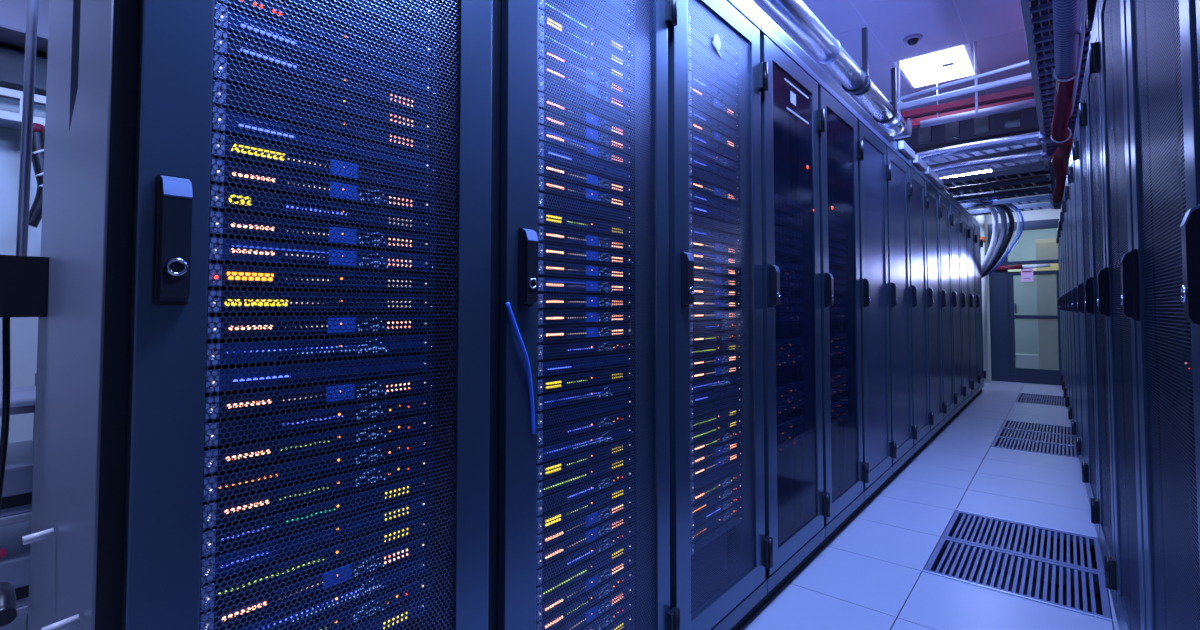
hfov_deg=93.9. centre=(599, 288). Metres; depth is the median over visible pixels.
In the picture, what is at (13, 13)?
air duct
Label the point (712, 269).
server
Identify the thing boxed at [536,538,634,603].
server
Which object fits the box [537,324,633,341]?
server
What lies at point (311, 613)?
server
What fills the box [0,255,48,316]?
equipment box
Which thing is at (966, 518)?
floor vent
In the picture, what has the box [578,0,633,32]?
server
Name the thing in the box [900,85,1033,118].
steel beam
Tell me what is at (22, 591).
vent
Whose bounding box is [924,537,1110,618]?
floor vent
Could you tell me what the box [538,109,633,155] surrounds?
server
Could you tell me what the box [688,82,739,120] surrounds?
server
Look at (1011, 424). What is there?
floor vent
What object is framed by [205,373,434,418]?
server
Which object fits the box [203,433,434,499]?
server
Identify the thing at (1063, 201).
tall cabinet
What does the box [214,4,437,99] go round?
server
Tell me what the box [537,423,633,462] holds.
server
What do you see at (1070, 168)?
tall cabinet
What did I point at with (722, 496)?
server
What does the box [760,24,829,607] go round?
tall cabinet
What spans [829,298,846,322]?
array
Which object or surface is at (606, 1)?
server
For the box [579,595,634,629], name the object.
server
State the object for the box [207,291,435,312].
server
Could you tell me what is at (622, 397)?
server
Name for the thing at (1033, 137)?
pipe
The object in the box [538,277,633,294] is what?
server
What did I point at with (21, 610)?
shelf
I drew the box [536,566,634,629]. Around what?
server
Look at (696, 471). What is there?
server
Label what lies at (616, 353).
server
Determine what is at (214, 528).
server
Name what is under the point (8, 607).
cable
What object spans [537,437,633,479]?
server
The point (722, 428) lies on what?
server
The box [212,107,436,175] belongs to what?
server
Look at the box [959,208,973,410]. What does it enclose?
tall cabinet
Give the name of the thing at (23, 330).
wall
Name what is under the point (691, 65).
server
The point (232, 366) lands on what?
server
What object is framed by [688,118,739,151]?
server
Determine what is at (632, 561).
server
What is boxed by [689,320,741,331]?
server
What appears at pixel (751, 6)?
duct
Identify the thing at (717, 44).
badge
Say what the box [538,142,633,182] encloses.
server
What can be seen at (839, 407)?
array
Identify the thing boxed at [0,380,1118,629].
floor
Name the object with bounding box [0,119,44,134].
tray
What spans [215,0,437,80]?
server
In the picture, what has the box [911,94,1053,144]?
beam
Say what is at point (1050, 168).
pipe
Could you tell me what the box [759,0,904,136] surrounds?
pipe
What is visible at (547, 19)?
server
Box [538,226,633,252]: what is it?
server
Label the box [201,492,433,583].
server
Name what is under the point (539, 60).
server
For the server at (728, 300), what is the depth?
1.75 m
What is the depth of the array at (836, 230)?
2.71 m
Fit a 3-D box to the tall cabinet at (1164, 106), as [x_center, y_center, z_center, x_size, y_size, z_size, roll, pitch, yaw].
[1.198,0.040,0.788,0.638,2.045,0.688,-2,-3,38]
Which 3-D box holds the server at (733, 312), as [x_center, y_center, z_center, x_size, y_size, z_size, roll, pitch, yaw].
[0.207,0.087,1.885,0.425,0.028,0.335,-2,-3,40]
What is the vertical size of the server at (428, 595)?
0.028 m
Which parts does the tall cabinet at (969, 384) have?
handle, glass panel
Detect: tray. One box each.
[0,87,45,134]
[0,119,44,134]
[923,132,1050,164]
[935,150,1051,177]
[942,165,1050,187]
[945,176,1051,195]
[953,186,1052,203]
[961,195,1051,209]
[968,202,1054,215]
[1030,0,1089,156]
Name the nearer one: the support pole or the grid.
the support pole
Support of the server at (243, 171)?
in the tall cabinet at (120, 421)
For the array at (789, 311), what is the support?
in the tall cabinet at (796, 504)
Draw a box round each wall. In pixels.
[0,95,45,442]
[961,185,1060,379]
[1007,228,1056,353]
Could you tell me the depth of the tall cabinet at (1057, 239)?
6.99 m
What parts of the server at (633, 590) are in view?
name plate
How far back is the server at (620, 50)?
1.30 m
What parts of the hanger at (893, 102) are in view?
rod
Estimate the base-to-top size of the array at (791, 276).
0.116 m
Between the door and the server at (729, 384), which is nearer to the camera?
the server at (729, 384)
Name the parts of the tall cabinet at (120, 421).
frame, handle, panel, mounting rail, perforated panel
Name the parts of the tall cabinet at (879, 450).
handle, cornice, glass panel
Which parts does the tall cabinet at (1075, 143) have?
handle, cornice, glass panel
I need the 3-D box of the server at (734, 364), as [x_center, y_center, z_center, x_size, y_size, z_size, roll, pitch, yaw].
[0.207,0.263,1.879,0.425,0.028,0.335,-2,-3,40]
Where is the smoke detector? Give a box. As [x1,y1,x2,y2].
[903,34,922,45]
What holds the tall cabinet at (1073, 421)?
on the floor
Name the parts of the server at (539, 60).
name plate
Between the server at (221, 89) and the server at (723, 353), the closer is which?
the server at (221, 89)
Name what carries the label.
attached to the tall cabinet at (796, 504)
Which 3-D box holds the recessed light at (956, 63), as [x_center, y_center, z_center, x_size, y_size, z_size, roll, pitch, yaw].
[2.781,-1.810,4.607,0.510,0.040,0.740,-2,-3,40]
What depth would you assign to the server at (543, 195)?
1.28 m
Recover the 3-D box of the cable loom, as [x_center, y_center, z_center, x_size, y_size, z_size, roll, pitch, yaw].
[-2.101,-0.420,2.095,0.048,0.387,0.076,-2,-3,40]
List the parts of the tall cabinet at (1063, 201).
handle, glass panel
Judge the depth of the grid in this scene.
6.93 m
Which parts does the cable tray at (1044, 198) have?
rail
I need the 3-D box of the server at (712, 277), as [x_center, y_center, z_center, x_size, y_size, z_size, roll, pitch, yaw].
[0.207,-0.019,1.889,0.425,0.028,0.335,-2,-3,40]
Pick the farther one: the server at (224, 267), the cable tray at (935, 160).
the cable tray at (935, 160)
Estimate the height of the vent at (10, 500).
0.030 m
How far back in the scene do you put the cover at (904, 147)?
3.75 m
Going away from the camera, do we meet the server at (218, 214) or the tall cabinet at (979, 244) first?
the server at (218, 214)
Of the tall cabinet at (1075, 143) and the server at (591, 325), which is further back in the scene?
the tall cabinet at (1075, 143)
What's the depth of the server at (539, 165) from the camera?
1.28 m
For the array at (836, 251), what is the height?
0.116 m
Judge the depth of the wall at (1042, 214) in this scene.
7.97 m
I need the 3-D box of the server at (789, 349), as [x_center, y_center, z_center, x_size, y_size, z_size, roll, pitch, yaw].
[0.573,0.256,2.329,0.433,0.116,0.380,-2,-3,40]
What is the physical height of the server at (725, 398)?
0.028 m
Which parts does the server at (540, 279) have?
name plate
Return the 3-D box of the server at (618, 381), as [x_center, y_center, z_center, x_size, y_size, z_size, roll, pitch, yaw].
[-0.181,0.247,1.412,0.425,0.028,0.335,-2,-3,40]
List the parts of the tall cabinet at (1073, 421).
handle, glass panel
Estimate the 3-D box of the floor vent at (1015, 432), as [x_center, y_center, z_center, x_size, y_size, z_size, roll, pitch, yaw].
[3.543,1.242,4.504,0.549,0.101,0.426,-2,-3,40]
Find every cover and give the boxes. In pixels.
[898,140,914,159]
[913,155,926,171]
[925,167,943,187]
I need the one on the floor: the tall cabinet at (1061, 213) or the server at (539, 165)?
the tall cabinet at (1061, 213)
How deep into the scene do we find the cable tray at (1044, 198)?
6.78 m
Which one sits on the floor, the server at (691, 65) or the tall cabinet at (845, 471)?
the tall cabinet at (845, 471)
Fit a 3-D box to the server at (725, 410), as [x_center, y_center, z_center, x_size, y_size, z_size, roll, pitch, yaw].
[0.207,0.404,1.874,0.425,0.028,0.335,-2,-3,40]
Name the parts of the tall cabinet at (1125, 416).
handle, frame, panel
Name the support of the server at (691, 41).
in the tall cabinet at (722, 585)
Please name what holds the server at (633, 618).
in the tall cabinet at (512, 577)
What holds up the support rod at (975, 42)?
hanging from the ceiling at (997, 26)
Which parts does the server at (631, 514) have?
name plate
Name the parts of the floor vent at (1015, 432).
frame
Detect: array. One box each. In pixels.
[774,193,802,230]
[774,225,802,260]
[775,260,802,291]
[775,296,803,325]
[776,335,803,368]
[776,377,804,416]
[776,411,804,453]
[828,214,845,242]
[828,240,845,268]
[829,269,846,294]
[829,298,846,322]
[830,331,847,357]
[830,366,847,395]
[831,395,848,426]
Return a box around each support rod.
[897,61,901,112]
[974,41,977,113]
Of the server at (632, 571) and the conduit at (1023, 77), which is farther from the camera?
the conduit at (1023, 77)
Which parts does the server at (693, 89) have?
name plate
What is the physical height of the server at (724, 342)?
0.028 m
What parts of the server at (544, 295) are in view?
name plate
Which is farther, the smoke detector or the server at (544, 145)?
the smoke detector
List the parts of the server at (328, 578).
name plate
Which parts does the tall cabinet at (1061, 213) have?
glass panel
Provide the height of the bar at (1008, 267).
0.065 m
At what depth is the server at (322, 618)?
0.87 m
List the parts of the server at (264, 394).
name plate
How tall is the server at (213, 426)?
0.028 m
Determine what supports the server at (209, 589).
in the tall cabinet at (120, 421)
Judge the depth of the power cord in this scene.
1.20 m
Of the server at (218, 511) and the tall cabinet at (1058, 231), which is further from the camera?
the tall cabinet at (1058, 231)
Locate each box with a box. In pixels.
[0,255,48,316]
[1015,353,1038,368]
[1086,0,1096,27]
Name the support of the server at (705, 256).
in the tall cabinet at (722, 585)
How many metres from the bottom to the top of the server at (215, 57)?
0.028 m
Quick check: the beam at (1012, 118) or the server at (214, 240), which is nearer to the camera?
the server at (214, 240)
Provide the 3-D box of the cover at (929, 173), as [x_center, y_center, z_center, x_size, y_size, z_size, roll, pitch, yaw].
[2.747,-0.908,4.598,0.032,0.055,0.670,-2,-3,40]
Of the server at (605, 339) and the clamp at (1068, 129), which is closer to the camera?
the server at (605, 339)
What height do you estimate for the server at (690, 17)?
0.028 m
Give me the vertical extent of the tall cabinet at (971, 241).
2.045 m
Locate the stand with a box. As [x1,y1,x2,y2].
[0,373,35,628]
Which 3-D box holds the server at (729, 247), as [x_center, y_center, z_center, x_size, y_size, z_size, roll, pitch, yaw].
[0.207,-0.125,1.893,0.425,0.028,0.335,-2,-3,40]
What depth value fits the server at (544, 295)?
1.27 m
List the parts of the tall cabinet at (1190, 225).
handle, door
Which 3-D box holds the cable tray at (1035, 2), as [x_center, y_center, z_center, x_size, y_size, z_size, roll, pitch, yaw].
[2.841,-1.208,3.437,0.209,0.029,9.850,-2,-3,40]
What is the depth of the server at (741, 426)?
1.73 m
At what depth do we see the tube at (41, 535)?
0.79 m
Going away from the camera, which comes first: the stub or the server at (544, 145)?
the server at (544, 145)
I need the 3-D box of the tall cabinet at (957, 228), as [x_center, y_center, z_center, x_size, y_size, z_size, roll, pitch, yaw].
[3.230,0.208,5.597,0.638,2.045,0.608,-2,-3,40]
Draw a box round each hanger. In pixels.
[841,27,868,93]
[873,67,896,123]
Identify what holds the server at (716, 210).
in the tall cabinet at (722, 585)
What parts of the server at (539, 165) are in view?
name plate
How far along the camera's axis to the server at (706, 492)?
1.72 m
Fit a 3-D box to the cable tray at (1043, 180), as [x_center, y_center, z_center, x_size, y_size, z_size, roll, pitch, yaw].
[4.088,-1.079,6.078,1.254,0.050,0.212,-2,-3,44]
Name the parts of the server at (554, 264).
name plate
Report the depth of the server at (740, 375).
1.74 m
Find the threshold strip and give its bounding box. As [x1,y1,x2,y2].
[922,570,1112,621]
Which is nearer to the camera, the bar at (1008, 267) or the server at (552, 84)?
the server at (552, 84)
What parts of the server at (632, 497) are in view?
name plate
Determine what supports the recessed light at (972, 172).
in the ceiling at (1029, 119)
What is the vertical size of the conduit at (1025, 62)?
0.024 m
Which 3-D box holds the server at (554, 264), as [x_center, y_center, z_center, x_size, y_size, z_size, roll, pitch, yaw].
[-0.181,-0.035,1.422,0.425,0.028,0.335,-2,-3,40]
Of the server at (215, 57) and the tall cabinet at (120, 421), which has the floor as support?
the tall cabinet at (120, 421)
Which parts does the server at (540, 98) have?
name plate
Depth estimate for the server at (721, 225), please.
1.75 m
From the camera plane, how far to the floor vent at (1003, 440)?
4.22 m
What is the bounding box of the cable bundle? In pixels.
[969,200,1023,277]
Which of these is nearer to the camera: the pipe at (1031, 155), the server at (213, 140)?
the server at (213, 140)
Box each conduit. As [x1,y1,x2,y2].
[888,43,1089,101]
[897,73,1045,109]
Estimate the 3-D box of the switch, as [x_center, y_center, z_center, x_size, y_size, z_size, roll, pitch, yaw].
[1.133,0.140,0.853,0.302,0.050,0.340,-2,-3,38]
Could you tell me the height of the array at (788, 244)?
0.116 m
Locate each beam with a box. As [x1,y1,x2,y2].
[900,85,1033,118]
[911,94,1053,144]
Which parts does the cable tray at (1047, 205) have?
rail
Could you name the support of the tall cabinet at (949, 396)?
on the floor
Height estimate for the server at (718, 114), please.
0.028 m
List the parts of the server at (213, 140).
name plate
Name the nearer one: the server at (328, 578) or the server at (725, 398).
the server at (328, 578)
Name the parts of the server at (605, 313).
name plate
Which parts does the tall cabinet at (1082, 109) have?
handle, cornice, perforated panel, frame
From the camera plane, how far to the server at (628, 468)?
1.25 m
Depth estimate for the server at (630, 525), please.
1.25 m
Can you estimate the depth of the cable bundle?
7.00 m
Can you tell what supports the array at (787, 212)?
in the tall cabinet at (796, 504)
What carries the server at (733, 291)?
in the tall cabinet at (722, 585)
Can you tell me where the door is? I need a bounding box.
[988,219,1061,384]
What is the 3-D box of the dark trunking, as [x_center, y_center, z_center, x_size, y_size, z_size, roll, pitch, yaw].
[-2.209,-0.821,2.127,0.100,0.140,2.200,-2,-3,40]
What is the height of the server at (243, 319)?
0.028 m
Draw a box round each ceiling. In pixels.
[753,0,1090,118]
[895,94,1077,189]
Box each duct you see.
[0,0,48,56]
[737,0,977,224]
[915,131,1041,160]
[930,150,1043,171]
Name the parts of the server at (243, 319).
name plate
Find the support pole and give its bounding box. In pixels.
[16,0,38,255]
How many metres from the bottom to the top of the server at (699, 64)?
0.028 m
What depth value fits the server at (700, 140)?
1.75 m
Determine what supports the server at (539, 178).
in the tall cabinet at (512, 577)
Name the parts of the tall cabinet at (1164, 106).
handle, frame, panel, mounting rail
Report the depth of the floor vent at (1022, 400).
6.25 m
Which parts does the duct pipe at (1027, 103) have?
hanger rod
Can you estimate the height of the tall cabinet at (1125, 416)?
2.045 m
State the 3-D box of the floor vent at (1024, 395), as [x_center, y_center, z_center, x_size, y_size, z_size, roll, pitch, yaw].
[5.193,1.312,6.487,0.549,0.101,0.426,-2,-3,40]
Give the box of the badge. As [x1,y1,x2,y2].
[712,34,721,58]
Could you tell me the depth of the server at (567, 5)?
1.33 m
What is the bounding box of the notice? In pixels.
[1021,268,1032,281]
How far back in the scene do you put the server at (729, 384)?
1.73 m
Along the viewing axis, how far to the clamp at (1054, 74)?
2.90 m
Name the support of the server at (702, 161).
in the tall cabinet at (722, 585)
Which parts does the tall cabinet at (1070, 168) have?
handle, glass panel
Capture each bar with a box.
[995,265,1022,269]
[1022,264,1049,267]
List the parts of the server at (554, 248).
name plate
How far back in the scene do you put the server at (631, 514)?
1.25 m
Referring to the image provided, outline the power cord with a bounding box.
[0,317,10,511]
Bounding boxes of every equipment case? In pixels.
[0,440,33,516]
[0,521,30,606]
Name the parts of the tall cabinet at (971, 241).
handle, glass panel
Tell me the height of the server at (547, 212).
0.028 m
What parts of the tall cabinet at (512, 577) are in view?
frame, handle, panel, perforated panel, mounting rail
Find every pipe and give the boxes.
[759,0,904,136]
[920,77,1078,127]
[942,164,1052,178]
[944,175,1045,188]
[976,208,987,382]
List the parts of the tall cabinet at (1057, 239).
door, glass panel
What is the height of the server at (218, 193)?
0.028 m
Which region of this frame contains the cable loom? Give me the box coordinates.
[29,123,43,227]
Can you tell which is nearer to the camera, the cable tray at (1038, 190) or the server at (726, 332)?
the server at (726, 332)
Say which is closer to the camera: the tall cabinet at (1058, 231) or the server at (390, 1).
the server at (390, 1)
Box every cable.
[0,548,6,558]
[0,582,16,626]
[505,302,534,433]
[1070,0,1085,115]
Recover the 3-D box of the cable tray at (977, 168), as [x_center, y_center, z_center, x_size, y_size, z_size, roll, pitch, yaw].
[3.371,-1.109,5.197,0.212,0.050,1.275,2,-3,-39]
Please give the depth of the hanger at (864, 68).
3.34 m
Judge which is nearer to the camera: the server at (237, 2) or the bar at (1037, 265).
the server at (237, 2)
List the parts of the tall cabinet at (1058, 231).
door, glass panel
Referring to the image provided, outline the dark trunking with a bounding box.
[0,46,46,95]
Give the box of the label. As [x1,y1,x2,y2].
[784,78,808,124]
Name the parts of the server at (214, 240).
name plate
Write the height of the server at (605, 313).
0.028 m
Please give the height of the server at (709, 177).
0.028 m
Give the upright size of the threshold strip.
0.004 m
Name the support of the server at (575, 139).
in the tall cabinet at (512, 577)
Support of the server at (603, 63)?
in the tall cabinet at (512, 577)
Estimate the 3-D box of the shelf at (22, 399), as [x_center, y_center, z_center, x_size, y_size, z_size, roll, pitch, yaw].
[-1.807,0.317,1.492,0.520,0.020,0.540,-2,-3,40]
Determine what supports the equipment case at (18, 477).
on the stand
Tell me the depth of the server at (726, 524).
1.71 m
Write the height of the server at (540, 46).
0.028 m
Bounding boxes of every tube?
[22,528,53,544]
[41,614,79,629]
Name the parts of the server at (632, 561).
name plate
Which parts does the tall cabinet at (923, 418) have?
handle, cornice, glass panel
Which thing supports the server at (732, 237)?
in the tall cabinet at (722, 585)
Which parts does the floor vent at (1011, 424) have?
frame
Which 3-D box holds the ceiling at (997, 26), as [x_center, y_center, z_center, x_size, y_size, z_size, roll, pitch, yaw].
[2.026,-1.840,3.910,4.400,0.020,11.300,-2,-3,40]
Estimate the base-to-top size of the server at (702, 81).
0.028 m
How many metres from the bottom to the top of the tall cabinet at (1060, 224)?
2.045 m
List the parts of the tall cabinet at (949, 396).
handle, cornice, door, glass panel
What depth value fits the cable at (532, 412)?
1.07 m
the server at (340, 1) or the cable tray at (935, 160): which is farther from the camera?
the cable tray at (935, 160)
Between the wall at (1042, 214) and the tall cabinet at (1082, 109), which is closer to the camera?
the tall cabinet at (1082, 109)
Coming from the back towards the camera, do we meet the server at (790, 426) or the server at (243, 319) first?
the server at (790, 426)
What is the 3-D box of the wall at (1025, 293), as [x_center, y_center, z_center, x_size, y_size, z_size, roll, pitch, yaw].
[6.803,-0.063,8.657,3.200,2.860,2.200,-2,-3,40]
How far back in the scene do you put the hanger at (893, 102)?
3.90 m
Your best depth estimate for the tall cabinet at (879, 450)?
3.09 m
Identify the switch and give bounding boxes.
[1182,352,1192,380]
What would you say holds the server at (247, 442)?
in the tall cabinet at (120, 421)
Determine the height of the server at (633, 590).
0.028 m
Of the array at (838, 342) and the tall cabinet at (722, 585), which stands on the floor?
the tall cabinet at (722, 585)
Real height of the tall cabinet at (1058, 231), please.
2.045 m
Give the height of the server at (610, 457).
0.028 m
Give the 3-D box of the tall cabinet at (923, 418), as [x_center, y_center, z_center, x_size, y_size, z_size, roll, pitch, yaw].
[2.079,0.160,4.214,0.638,2.045,0.608,-2,-3,40]
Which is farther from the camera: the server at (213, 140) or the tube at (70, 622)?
the server at (213, 140)
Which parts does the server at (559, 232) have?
name plate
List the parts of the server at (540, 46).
name plate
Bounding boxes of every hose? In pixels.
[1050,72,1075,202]
[1052,0,1080,77]
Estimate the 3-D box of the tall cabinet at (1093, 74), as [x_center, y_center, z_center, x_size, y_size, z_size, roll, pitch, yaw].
[2.042,0.077,1.854,0.638,2.045,0.688,-2,-3,38]
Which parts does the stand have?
leg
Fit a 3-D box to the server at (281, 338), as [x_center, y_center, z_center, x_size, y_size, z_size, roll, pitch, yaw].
[-0.552,0.093,0.972,0.425,0.028,0.335,-2,-3,40]
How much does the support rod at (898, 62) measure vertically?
0.440 m
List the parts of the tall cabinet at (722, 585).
frame, handle, panel, panel, panel, perforated panel, mounting rail, cornice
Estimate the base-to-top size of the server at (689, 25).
0.028 m
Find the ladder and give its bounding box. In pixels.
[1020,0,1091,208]
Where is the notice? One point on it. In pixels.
(1026, 273)
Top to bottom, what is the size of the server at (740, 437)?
0.028 m
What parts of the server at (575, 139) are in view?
name plate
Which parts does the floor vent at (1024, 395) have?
frame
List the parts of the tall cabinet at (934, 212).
handle, cornice, glass panel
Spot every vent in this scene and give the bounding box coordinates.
[1,492,31,509]
[14,585,28,599]
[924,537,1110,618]
[942,510,1104,594]
[991,436,1078,457]
[997,428,1078,456]
[1001,420,1073,444]
[1015,397,1065,405]
[1018,393,1065,405]
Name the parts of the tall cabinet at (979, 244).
glass panel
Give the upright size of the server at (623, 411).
0.028 m
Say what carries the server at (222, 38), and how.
in the tall cabinet at (120, 421)
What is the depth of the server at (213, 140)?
0.82 m
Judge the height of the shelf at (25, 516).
0.020 m
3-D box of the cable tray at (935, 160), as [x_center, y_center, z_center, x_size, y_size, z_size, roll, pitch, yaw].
[2.975,-1.126,4.720,0.212,0.050,1.275,2,-3,-39]
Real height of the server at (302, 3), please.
0.028 m
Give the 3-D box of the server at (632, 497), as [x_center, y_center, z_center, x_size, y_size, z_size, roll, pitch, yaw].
[-0.181,0.529,1.402,0.425,0.028,0.335,-2,-3,40]
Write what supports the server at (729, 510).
in the tall cabinet at (722, 585)
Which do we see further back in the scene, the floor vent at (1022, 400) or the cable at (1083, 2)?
the floor vent at (1022, 400)
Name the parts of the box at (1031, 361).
lid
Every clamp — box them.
[1050,127,1071,142]
[1053,69,1076,81]
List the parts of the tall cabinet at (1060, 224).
glass panel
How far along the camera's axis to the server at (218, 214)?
0.82 m
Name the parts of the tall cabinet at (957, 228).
cornice, handle, glass panel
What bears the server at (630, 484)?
in the tall cabinet at (512, 577)
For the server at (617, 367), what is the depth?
1.27 m
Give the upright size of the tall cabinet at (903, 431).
2.045 m
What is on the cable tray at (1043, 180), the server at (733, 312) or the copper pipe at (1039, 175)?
the copper pipe at (1039, 175)
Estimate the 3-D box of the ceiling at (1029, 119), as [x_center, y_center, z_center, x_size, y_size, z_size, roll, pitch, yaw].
[4.426,-1.534,6.788,4.400,0.370,3.570,-2,-3,40]
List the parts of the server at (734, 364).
name plate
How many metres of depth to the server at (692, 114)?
1.77 m
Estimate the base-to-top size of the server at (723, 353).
0.028 m
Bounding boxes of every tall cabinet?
[27,0,491,629]
[488,0,679,629]
[668,0,772,629]
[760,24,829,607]
[818,77,868,549]
[857,114,896,510]
[886,140,917,482]
[907,161,933,460]
[925,177,946,443]
[938,190,957,430]
[949,200,966,419]
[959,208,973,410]
[967,216,980,402]
[974,222,985,395]
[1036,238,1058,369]
[1056,223,1062,382]
[1057,217,1064,389]
[1059,208,1066,400]
[1060,200,1068,408]
[1062,182,1071,421]
[1064,165,1076,442]
[1068,148,1081,468]
[1071,113,1089,502]
[1077,67,1099,544]
[1084,0,1117,621]
[1097,0,1146,629]
[1120,0,1199,629]
[1180,0,1199,325]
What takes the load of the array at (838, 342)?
in the tall cabinet at (845, 471)
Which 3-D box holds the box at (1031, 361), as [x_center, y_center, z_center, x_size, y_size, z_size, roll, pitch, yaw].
[6.739,1.197,8.927,0.450,0.300,0.310,-2,-3,40]
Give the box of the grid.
[944,181,999,199]
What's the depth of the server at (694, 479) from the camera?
1.72 m
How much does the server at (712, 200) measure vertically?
0.028 m
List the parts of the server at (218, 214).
name plate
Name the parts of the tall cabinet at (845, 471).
handle, panel, panel, cornice, mounting rail, panel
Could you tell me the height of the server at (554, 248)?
0.028 m
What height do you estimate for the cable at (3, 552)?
0.109 m
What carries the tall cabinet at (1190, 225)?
on the floor
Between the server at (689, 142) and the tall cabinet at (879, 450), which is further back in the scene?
the tall cabinet at (879, 450)
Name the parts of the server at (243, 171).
name plate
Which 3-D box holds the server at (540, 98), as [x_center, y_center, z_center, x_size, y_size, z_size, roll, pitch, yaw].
[-0.181,-0.388,1.434,0.425,0.028,0.335,-2,-3,40]
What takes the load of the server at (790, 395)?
in the tall cabinet at (796, 504)
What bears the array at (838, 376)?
in the tall cabinet at (845, 471)
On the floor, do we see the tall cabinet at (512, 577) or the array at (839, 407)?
the tall cabinet at (512, 577)
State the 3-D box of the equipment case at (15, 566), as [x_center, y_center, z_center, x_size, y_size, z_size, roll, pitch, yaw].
[-1.767,0.764,1.444,0.404,0.120,0.480,-2,-3,40]
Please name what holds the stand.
on the floor
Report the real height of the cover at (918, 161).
0.055 m
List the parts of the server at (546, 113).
name plate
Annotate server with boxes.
[199,532,433,629]
[200,512,433,609]
[201,472,433,554]
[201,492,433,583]
[202,452,433,527]
[203,413,434,473]
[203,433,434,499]
[204,392,434,445]
[205,353,434,391]
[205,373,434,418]
[206,333,435,364]
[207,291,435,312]
[207,313,435,337]
[208,238,435,273]
[208,264,435,293]
[209,211,436,253]
[210,159,436,214]
[210,185,436,234]
[211,133,436,194]
[212,81,437,156]
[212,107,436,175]
[213,55,437,137]
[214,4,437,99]
[214,30,437,118]
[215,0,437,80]
[222,552,432,629]
[272,0,438,61]
[286,572,432,629]
[329,0,438,42]
[342,592,432,629]
[379,0,438,23]
[536,466,633,515]
[536,480,634,532]
[536,494,634,549]
[536,509,634,567]
[536,523,634,585]
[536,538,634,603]
[536,552,634,620]
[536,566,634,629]
[537,294,633,307]
[537,310,633,324]
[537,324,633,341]
[537,338,633,358]
[537,352,633,375]
[537,366,633,393]
[537,380,633,410]
[537,395,633,427]
[537,409,633,445]
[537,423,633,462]
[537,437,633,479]
[537,452,633,497]
[538,0,633,59]
[538,9,633,73]
[538,26,633,86]
[538,42,633,100]
[538,59,633,114]
[538,75,633,127]
[538,92,633,141]
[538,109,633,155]
[538,125,633,168]
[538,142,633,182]
[538,159,633,196]
[538,176,633,210]
[538,193,633,224]
[538,209,633,238]
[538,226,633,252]
[538,243,633,266]
[538,260,633,280]
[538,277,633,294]
[551,0,633,46]
[551,581,634,629]
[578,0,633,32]
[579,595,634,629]
[601,0,633,19]
[602,609,634,629]
[688,12,738,57]
[688,24,738,69]
[688,36,738,79]
[688,47,738,89]
[688,59,739,100]
[688,70,739,110]
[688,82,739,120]
[688,94,739,130]
[688,106,739,141]
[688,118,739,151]
[688,130,739,161]
[688,142,739,171]
[689,154,739,181]
[689,166,739,192]
[689,177,739,203]
[689,189,740,213]
[689,201,740,223]
[689,214,740,234]
[689,226,740,244]
[689,238,740,255]
[689,250,740,265]
[689,298,740,307]
[689,310,740,319]
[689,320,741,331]
[689,331,741,344]
[690,341,741,356]
[690,352,741,368]
[690,363,741,380]
[690,373,741,392]
[690,384,741,405]
[690,395,741,417]
[690,405,741,429]
[690,416,741,442]
[690,426,741,454]
[690,437,742,466]
[690,448,742,479]
[690,459,742,492]
[690,470,742,504]
[690,480,742,517]
[691,491,742,528]
[691,501,742,542]
[691,512,742,554]
[694,263,740,276]
[694,275,740,286]
[694,286,740,297]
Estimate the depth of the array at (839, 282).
2.72 m
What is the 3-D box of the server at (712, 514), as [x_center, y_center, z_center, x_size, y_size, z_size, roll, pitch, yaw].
[0.207,0.687,1.864,0.425,0.028,0.335,-2,-3,40]
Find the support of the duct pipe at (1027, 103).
hanging from the ceiling at (997, 26)
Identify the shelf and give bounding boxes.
[0,386,35,415]
[0,511,31,526]
[16,604,27,616]
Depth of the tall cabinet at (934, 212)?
4.49 m
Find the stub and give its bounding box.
[878,118,911,139]
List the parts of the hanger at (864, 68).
rod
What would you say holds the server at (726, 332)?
in the tall cabinet at (722, 585)
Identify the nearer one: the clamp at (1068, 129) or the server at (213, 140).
the server at (213, 140)
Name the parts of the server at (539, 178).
name plate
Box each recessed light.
[893,43,979,89]
[941,172,976,178]
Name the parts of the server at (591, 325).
name plate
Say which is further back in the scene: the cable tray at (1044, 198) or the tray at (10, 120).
the cable tray at (1044, 198)
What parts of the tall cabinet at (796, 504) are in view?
handle, panel, panel, cornice, panel, mounting rail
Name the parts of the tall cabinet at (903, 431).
handle, cornice, glass panel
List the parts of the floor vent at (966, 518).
threshold strip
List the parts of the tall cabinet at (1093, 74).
handle, cornice, perforated panel, frame, panel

